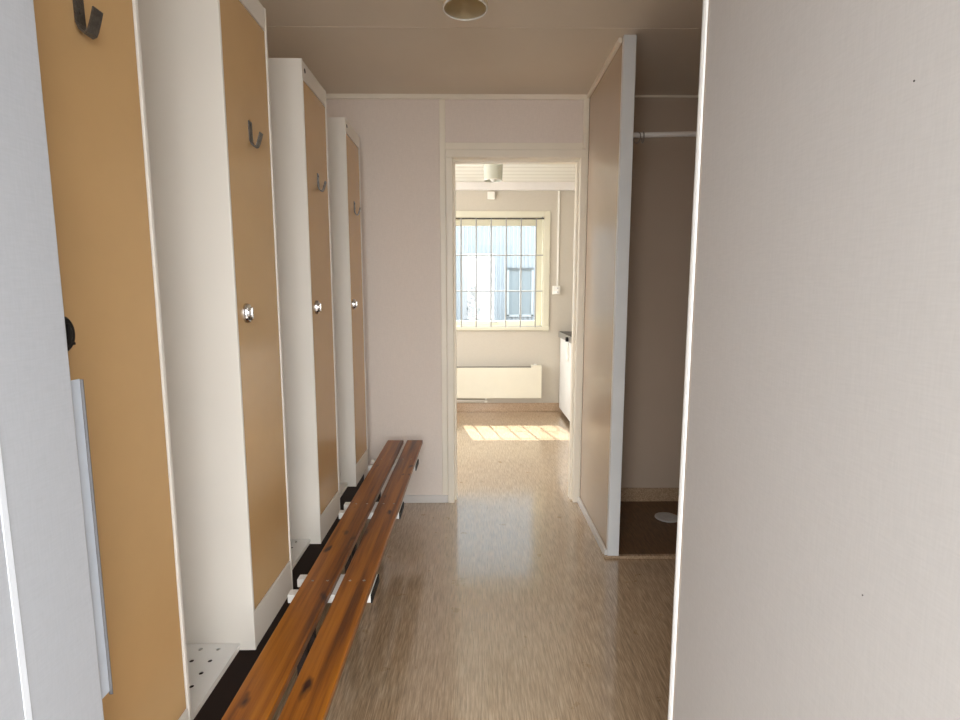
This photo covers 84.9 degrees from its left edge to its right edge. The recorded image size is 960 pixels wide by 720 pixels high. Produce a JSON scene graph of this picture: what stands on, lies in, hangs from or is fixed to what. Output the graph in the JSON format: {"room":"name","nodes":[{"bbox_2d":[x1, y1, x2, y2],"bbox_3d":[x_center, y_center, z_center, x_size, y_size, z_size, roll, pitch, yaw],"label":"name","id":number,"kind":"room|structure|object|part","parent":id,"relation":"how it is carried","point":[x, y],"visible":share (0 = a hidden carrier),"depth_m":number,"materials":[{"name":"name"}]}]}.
{"room":"locker room","nodes":[
{"label":"locker room","id":0,"kind":"room"},
{"bbox_2d":[272,412,677,719],"bbox_3d":[-0.026,0.947,2.865,3.400,0.106,6.050,0,7,-1],"label":"floor","id":1,"kind":"structure","parent":0,"point":[501,601],"depth_m":2.13,"materials":[{"name":"beige laminate"}]},
{"bbox_2d":[33,0,191,719],"bbox_3d":[-0.821,-0.031,0.859,0.483,1.777,0.300,0,7,-1],"label":"locker","id":2,"kind":"object","parent":1,"relation":"on","point":[90,54],"visible":0.66,"depth_m":0.89,"materials":[{"name":"wood"}]},
{"bbox_3d":[-0.617,0.798,0.965,0.015,0.103,0.282,0,7,-1],"label":"rail","id":3,"kind":"part","parent":2,"relation":"part of","materials":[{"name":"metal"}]},
{"bbox_2d":[186,643,239,719],"bbox_3d":[-0.854,0.799,1.273,0.405,0.016,0.313,0,7,-1],"label":"shelf","id":4,"kind":"object","parent":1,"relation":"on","point":[204,684],"visible":0.09,"depth_m":1.34,"materials":[{"name":"white metal"}]},
{"bbox_2d":[138,0,292,649],"bbox_3d":[-0.827,-0.108,1.469,0.483,1.777,0.300,0,7,-1],"label":"locker","id":5,"kind":"object","parent":1,"relation":"on","point":[205,62],"visible":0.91,"depth_m":1.36,"materials":[{"name":"wood"}]},
{"bbox_3d":[-0.622,-0.958,1.364,0.015,0.061,0.282,0,7,-1],"label":"rail","id":6,"kind":"part","parent":5,"relation":"part of","materials":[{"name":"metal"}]},
{"bbox_3d":[-0.624,-0.129,1.469,0.015,1.605,0.278,0,7,-1],"label":"door","id":7,"kind":"part","parent":5,"relation":"part of","materials":[{"name":"yellow laminate"}]},
{"bbox_3d":[-0.622,0.722,1.575,0.015,0.103,0.282,0,7,-1],"label":"rail","id":8,"kind":"part","parent":5,"relation":"part of","materials":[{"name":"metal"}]},
{"bbox_2d":[189,474,363,719],"bbox_3d":[-0.875,0.870,1.963,0.385,0.284,2.374,0,7,-1],"label":"plinth","id":9,"kind":"object","parent":1,"relation":"on","point":[224,692],"visible":0.02,"depth_m":1.52,"materials":[{"name":"black"}]},
{"bbox_2d":[291,539,309,569],"bbox_3d":[-0.859,0.723,1.882,0.405,0.016,0.311,0,7,-1],"label":"tray","id":10,"kind":"object","parent":1,"relation":"on","point":[301,545],"visible":0.02,"depth_m":1.97,"materials":[{"name":"white metal"}]},
{"bbox_2d":[268,58,339,543],"bbox_3d":[-0.833,-0.184,2.078,0.483,1.777,0.300,0,7,-1],"label":"locker","id":11,"kind":"object","parent":1,"relation":"on","point":[298,109],"visible":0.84,"depth_m":1.96,"materials":[{"name":"wood"}]},
{"bbox_3d":[-0.628,-1.035,1.972,0.015,0.061,0.282,0,7,-1],"label":"rail","id":12,"kind":"part","parent":11,"relation":"part of","materials":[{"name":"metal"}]},
{"bbox_3d":[-0.630,-0.205,2.077,0.015,1.605,0.278,0,7,-1],"label":"door","id":13,"kind":"part","parent":11,"relation":"part of","materials":[{"name":"yellow laminate"}]},
{"bbox_3d":[-0.628,0.645,2.184,0.015,0.103,0.282,0,7,-1],"label":"rail","id":14,"kind":"part","parent":11,"relation":"part of","materials":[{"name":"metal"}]},
{"bbox_2d":[221,440,422,719],"bbox_3d":[-0.433,0.805,1.927,0.242,0.421,2.230,0,7,-1],"label":"bench","id":15,"kind":"object","parent":1,"relation":"on","point":[319,660],"visible":1,"depth_m":1.41,"materials":[{"name":"brown wood"}]},
{"bbox_3d":[-0.531,0.682,1.515,0.038,0.026,0.030,0,7,-1],"label":"arm","id":16,"kind":"part","parent":15,"relation":"part of","materials":[{"name":"white metal"}]},
{"bbox_3d":[-0.532,0.671,1.596,0.038,0.026,0.030,0,7,-1],"label":"arm","id":17,"kind":"part","parent":15,"relation":"part of","materials":[{"name":"white metal"}]},
{"bbox_3d":[-0.521,0.879,1.540,0.025,0.372,0.022,0,7,-1],"label":"leg","id":18,"kind":"part","parent":15,"relation":"part of","materials":[{"name":"brown wood"}]},
{"bbox_3d":[-0.522,0.868,1.621,0.025,0.372,0.022,0,7,-1],"label":"leg","id":19,"kind":"part","parent":15,"relation":"part of","materials":[{"name":"brown wood"}]},
{"bbox_3d":[-0.537,0.611,2.076,0.038,0.026,0.030,0,7,-1],"label":"arm","id":20,"kind":"part","parent":15,"relation":"part of","materials":[{"name":"white metal"}]},
{"bbox_3d":[-0.537,0.601,2.158,0.038,0.026,0.030,0,7,-1],"label":"arm","id":21,"kind":"part","parent":15,"relation":"part of","materials":[{"name":"white metal"}]},
{"bbox_3d":[-0.526,0.808,2.101,0.025,0.372,0.022,0,7,-1],"label":"leg","id":22,"kind":"part","parent":15,"relation":"part of","materials":[{"name":"brown wood"}]},
{"bbox_3d":[-0.527,0.798,2.183,0.025,0.372,0.022,0,7,-1],"label":"leg","id":23,"kind":"part","parent":15,"relation":"part of","materials":[{"name":"brown wood"}]},
{"bbox_2d":[339,483,347,496],"bbox_3d":[-0.865,0.646,2.491,0.405,0.016,0.312,0,7,-1],"label":"tray","id":24,"kind":"object","parent":1,"relation":"on","point":[343,486],"visible":0.02,"depth_m":2.59,"materials":[{"name":"white metal"}]},
{"bbox_2d":[327,117,367,486],"bbox_3d":[-0.839,-0.261,2.687,0.483,1.777,0.300,0,7,-1],"label":"locker","id":25,"kind":"object","parent":1,"relation":"on","point":[343,141],"visible":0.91,"depth_m":2.58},
{"bbox_3d":[-0.634,-1.111,2.582,0.015,0.061,0.282,0,7,-1],"label":"rail","id":26,"kind":"part","parent":25,"relation":"part of","materials":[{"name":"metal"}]},
{"bbox_3d":[-0.636,-0.282,2.686,0.015,1.605,0.278,0,7,-1],"label":"door","id":27,"kind":"part","parent":25,"relation":"part of","materials":[{"name":"yellow laminate"}]},
{"bbox_3d":[-0.634,0.569,2.793,0.015,0.103,0.282,0,7,-1],"label":"rail","id":28,"kind":"part","parent":25,"relation":"part of","materials":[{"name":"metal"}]},
{"bbox_2d":[558,331,571,420],"bbox_3d":[1.156,0.198,4.969,0.694,0.868,1.209,0,7,-1],"label":"base cabinet","id":29,"kind":"object","parent":1,"relation":"on","point":[565,336],"visible":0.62,"depth_m":5.20,"materials":[{"name":"white wood"}]},
{"bbox_2d":[559,331,571,336],"bbox_3d":[1.168,-0.196,4.920,0.668,0.062,1.209,0,7,-1],"label":"countertop","id":30,"kind":"structure","parent":29,"relation":"on","point":[569,333],"depth_m":5.33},
{"bbox_3d":[0.840,-0.079,5.038,0.018,0.183,0.122,0,7,-1],"label":"ring handle","id":31,"kind":"part","parent":29,"relation":"part of","materials":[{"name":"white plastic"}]},
{"bbox_2d":[619,554,675,558],"bbox_3d":[0.979,0.937,2.506,0.638,0.016,0.024,0,7,-1],"label":"threshold","id":32,"kind":"object","parent":1,"relation":"on","point":[621,556],"visible":0.45,"depth_m":2.49,"materials":[{"name":"wood"}]},
{"bbox_2d":[655,512,677,522],"bbox_3d":[1.048,0.880,2.943,0.132,0.008,0.132,0,7,-1],"label":"floor drain","id":33,"kind":"object","parent":1,"relation":"on","point":[662,516],"visible":0.91,"depth_m":2.93,"materials":[{"name":"plastic"}]},
{"bbox_2d":[259,0,702,94],"bbox_3d":[0.112,-1.319,1.189,2.550,0.150,3.406,0,7,-1],"label":"ceiling","id":34,"kind":"structure","parent":0,"point":[343,61],"depth_m":2.31,"materials":[{"name":"white paint"}]},
{"bbox_2d":[442,0,487,20],"bbox_3d":[-0.050,-1.246,1.758,0.164,0.136,0.164,0,7,-1],"label":"ceiling lamp","id":35,"kind":"object","parent":34,"relation":"attached to","point":[461,10],"visible":1,"depth_m":1.82,"materials":[{"name":"white plastic"}]},
{"bbox_2d":[267,26,701,30],"bbox_3d":[0.114,-1.290,1.563,2.380,0.004,1.222,0,7,-1],"label":"trim","id":36,"kind":"structure","parent":34,"relation":"attached to","point":[268,27],"depth_m":2.16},
{"bbox_2d":[326,97,697,494],"bbox_3d":[0.101,-0.352,3.065,2.580,2.435,0.083,0,7,-1],"label":"wall","id":37,"kind":"structure","parent":0,"point":[399,138],"depth_m":3.00,"materials":[{"name":"white paint"}]},
{"bbox_2d":[381,495,447,502],"bbox_3d":[-0.641,0.838,3.164,0.896,0.048,0.013,0,7,-1],"label":"baseboard","id":38,"kind":"structure","parent":37,"relation":"attached to","point":[407,498],"depth_m":3.16,"materials":[{"name":"white wood"}]},
{"bbox_2d":[326,94,586,99],"bbox_3d":[-0.248,-1.444,2.879,1.682,0.025,0.017,0,7,-1],"label":"trim","id":39,"kind":"structure","parent":37,"relation":"attached to","point":[328,96],"depth_m":2.87,"materials":[{"name":"white wood"}]},
{"bbox_2d":[439,99,586,494],"bbox_3d":[0.185,-0.309,3.026,0.821,2.263,0.015,0,7,-1],"label":"trim","id":40,"kind":"structure","parent":37,"relation":"attached to","point":[443,145],"depth_m":2.95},
{"bbox_2d":[445,149,585,502],"bbox_3d":[0.203,-0.160,3.091,0.790,2.046,0.105,0,7,-1],"label":"door frame","id":41,"kind":"structure","parent":37,"relation":"attached to","point":[453,156],"depth_m":3.02,"materials":[{"name":"white wood"}]},
{"bbox_2d":[621,488,678,500],"bbox_3d":[0.971,0.816,3.176,0.640,0.088,0.013,0,7,-1],"label":"baseboard","id":42,"kind":"structure","parent":37,"relation":"attached to","point":[627,494],"depth_m":3.17,"materials":[{"name":"plastic"}]},
{"bbox_2d":[635,95,697,97],"bbox_3d":[0.972,-1.453,2.893,0.638,0.011,0.010,0,7,-1],"label":"trim","id":43,"kind":"structure","parent":37,"relation":"attached to","point":[682,96],"depth_m":2.89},
{"bbox_2d":[455,164,574,181],"bbox_3d":[-0.042,-1.724,4.255,3.400,0.120,2.625,0,7,-1],"label":"ceiling","id":44,"kind":"structure","parent":0,"point":[463,172],"depth_m":4.92,"materials":[{"name":"white paint"}]},
{"bbox_2d":[483,164,502,182],"bbox_3d":[0.108,-1.562,4.286,0.164,0.210,0.164,0,7,-1],"label":"ceiling lamp","id":45,"kind":"object","parent":44,"relation":"attached to","point":[493,173],"visible":0.56,"depth_m":4.23,"materials":[{"name":"white plastic"}]},
{"bbox_2d":[456,191,574,402],"bbox_3d":[-0.053,-0.633,5.557,3.400,2.370,0.160,0,7,-1],"label":"wall","id":46,"kind":"structure","parent":0,"point":[474,348],"depth_m":5.52,"materials":[{"name":"white paint"}]},
{"bbox_2d":[457,398,486,402],"bbox_3d":[-0.737,0.422,5.585,1.630,0.060,0.036,0,7,-1],"label":"pipe","id":47,"kind":"object","parent":46,"relation":"attached to","point":[485,400],"visible":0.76,"depth_m":5.58,"materials":[{"name":"white plastic"}]},
{"bbox_2d":[487,192,494,199],"bbox_3d":[0.113,-1.669,5.330,0.074,0.073,0.038,0,7,-1],"label":"wall sensor","id":48,"kind":"object","parent":46,"relation":"attached to","point":[490,195],"visible":1,"depth_m":5.31,"materials":[{"name":"white plastic"}]},
{"bbox_2d":[457,364,541,398],"bbox_3d":[0.020,0.220,5.529,1.244,0.360,0.112,0,7,-1],"label":"radiator","id":49,"kind":"object","parent":46,"relation":"attached to","point":[472,382],"visible":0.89,"depth_m":5.48,"materials":[{"name":"metal"}]},
{"bbox_2d":[457,367,506,367],"bbox_3d":[-0.029,0.081,5.500,1.125,0.016,0.051,0,7,-1],"label":"grille","id":50,"kind":"object","parent":49,"relation":"attached to","point":[457,367],"depth_m":5.47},
{"bbox_2d":[456,211,550,330],"bbox_3d":[0.125,-0.921,5.505,1.195,1.225,0.195,0,7,-1],"label":"window","id":51,"kind":"structure","parent":46,"relation":"in","point":[543,225],"depth_m":5.47,"materials":[{"name":"beige paint"}]},
{"bbox_2d":[456,217,543,326],"bbox_3d":[0.121,-0.900,5.418,1.065,1.125,0.021,0,7,-1],"label":"window grille","id":52,"kind":"object","parent":51,"relation":"attached to","point":[461,255],"visible":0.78,"depth_m":5.41,"materials":[{"name":"metal"}]},
{"bbox_3d":[0.121,-1.440,5.348,1.065,0.014,0.013,0,7,-1],"label":"rail","id":53,"kind":"part","parent":52,"relation":"part of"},
{"bbox_3d":[0.125,-0.339,5.568,1.195,0.040,0.175,0,7,-1],"label":"sill","id":54,"kind":"part","parent":51,"relation":"part of","materials":[{"name":"beige paint"}]},
{"bbox_2d":[457,403,561,411],"bbox_3d":[-0.077,0.506,5.614,3.150,0.095,0.013,0,7,-1],"label":"baseboard","id":55,"kind":"structure","parent":46,"relation":"attached to","point":[461,407],"depth_m":5.61,"materials":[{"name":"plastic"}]},
{"bbox_2d":[455,182,574,190],"bbox_3d":[-0.077,-1.757,5.310,3.150,0.078,0.051,0,7,-1],"label":"trim","id":56,"kind":"structure","parent":46,"relation":"attached to","point":[459,186],"depth_m":5.29,"materials":[{"name":"white wood"}]},
{"bbox_2d":[552,286,559,293],"bbox_3d":[0.793,-0.726,5.454,0.080,0.090,0.039,0,7,-1],"label":"wall switch","id":57,"kind":"object","parent":46,"relation":"attached to","point":[555,289],"visible":1,"depth_m":5.44,"materials":[{"name":"white plastic"}]},
{"bbox_2d":[556,191,559,285],"bbox_3d":[0.805,-1.247,5.401,0.018,0.957,0.015,0,7,-1],"label":"cable conduit","id":58,"kind":"object","parent":46,"relation":"attached to","point":[558,191],"visible":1,"depth_m":5.39,"materials":[{"name":"white plastic"}]},
{"bbox_2d":[577,37,622,554],"bbox_3d":[0.622,-0.256,2.700,0.064,2.335,0.682,0,7,-1],"label":"wall","id":59,"kind":"structure","parent":0,"point":[605,100],"depth_m":2.64,"materials":[{"name":"paint"}]},
{"bbox_2d":[578,37,621,496],"bbox_3d":[0.596,-0.277,2.701,0.015,2.296,0.650,0,7,-1],"label":"trim","id":60,"kind":"structure","parent":59,"relation":"attached to","point":[619,41],"depth_m":2.95,"materials":[{"name":"white wood"}]},
{"bbox_2d":[603,554,618,558],"bbox_3d":[0.627,0.937,2.509,0.074,0.014,0.028,0,7,-1],"label":"baseboard","id":61,"kind":"structure","parent":59,"relation":"attached to","point":[604,556],"depth_m":2.50,"materials":[{"name":"plastic"}]},
{"bbox_2d":[606,35,636,555],"bbox_3d":[0.633,-0.220,2.366,0.054,2.322,0.026,0,7,-1],"label":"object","id":62,"kind":"structure","parent":59,"relation":"attached to","point":[629,42],"depth_m":2.34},
{"bbox_2d":[672,0,959,719],"bbox_3d":[0.451,0.036,0.371,0.071,2.335,1.318,0,7,-1],"label":"wall","id":63,"kind":"structure","parent":0,"point":[819,579],"depth_m":0.63,"materials":[{"name":"grey paint"}]},
{"bbox_2d":[668,0,708,719],"bbox_3d":[0.445,-0.045,1.027,0.080,2.334,0.020,0,7,-1],"label":"trim","id":64,"kind":"structure","parent":63,"relation":"attached to","point":[705,2],"depth_m":1.02,"materials":[{"name":"white metal"}]},
{"bbox_3d":[0.133,0.073,-0.322,2.580,2.435,0.060,0,7,-1],"label":"wall","id":65,"kind":"structure","parent":0,"visible":0},
{"bbox_2d":[0,0,112,719],"bbox_3d":[-0.521,0.179,0.212,0.041,2.068,0.946,0,7,-1],"label":"door","id":66,"kind":"structure","parent":65,"relation":"in","point":[55,664],"depth_m":0.60,"materials":[{"name":"white paint"}]},
{"label":"outside","id":67,"kind":"structure","parent":0,"visible":0},
{"bbox_3d":[-0.103,0.178,11.008,28.000,0.100,10.200,0,7,-1],"label":"ground","id":68,"kind":"structure","parent":67,"visible":0},
{"bbox_2d":[464,285,482,320],"bbox_3d":[-0.098,-0.445,8.903,0.651,1.661,0.649,0,7,-1],"label":"shrub","id":69,"kind":"object","parent":68,"relation":"on","point":[473,287],"visible":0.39,"depth_m":8.81,"materials":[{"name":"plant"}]},
{"bbox_2d":[456,226,535,320],"bbox_3d":[-0.107,-2.197,11.145,18.000,4.620,3.535,0,7,-1],"label":"building","id":70,"kind":"structure","parent":68,"relation":"on","point":[468,232],"depth_m":9.47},
{"bbox_3d":[-0.056,-1.085,9.549,0.530,1.670,0.080,0,7,-1],"label":"door","id":71,"kind":"part","parent":70,"relation":"part of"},
{"bbox_3d":[0.619,-1.230,9.542,0.180,0.800,0.050,0,7,-1],"label":"pane","id":72,"kind":"part","parent":70,"relation":"part of","materials":[{"name":"glass"}]},
{"bbox_3d":[0.842,-1.230,9.544,0.175,0.800,0.050,0,7,-1],"label":"pane","id":73,"kind":"part","parent":70,"relation":"part of","materials":[{"name":"glass"}]},
{"bbox_3d":[1.357,-0.091,1.385,0.100,2.335,3.346,0,7,-1],"label":"wall","id":74,"kind":"structure","parent":0,"visible":0},
{"bbox_2d":[633,131,696,137],"bbox_3d":[0.977,-1.033,2.399,0.638,0.060,0.044,0,7,-1],"label":"shower curtain rod","id":75,"kind":"object","parent":74,"relation":"attached to","point":[680,133],"visible":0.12,"depth_m":2.39,"materials":[{"name":"metal"}]}
]}

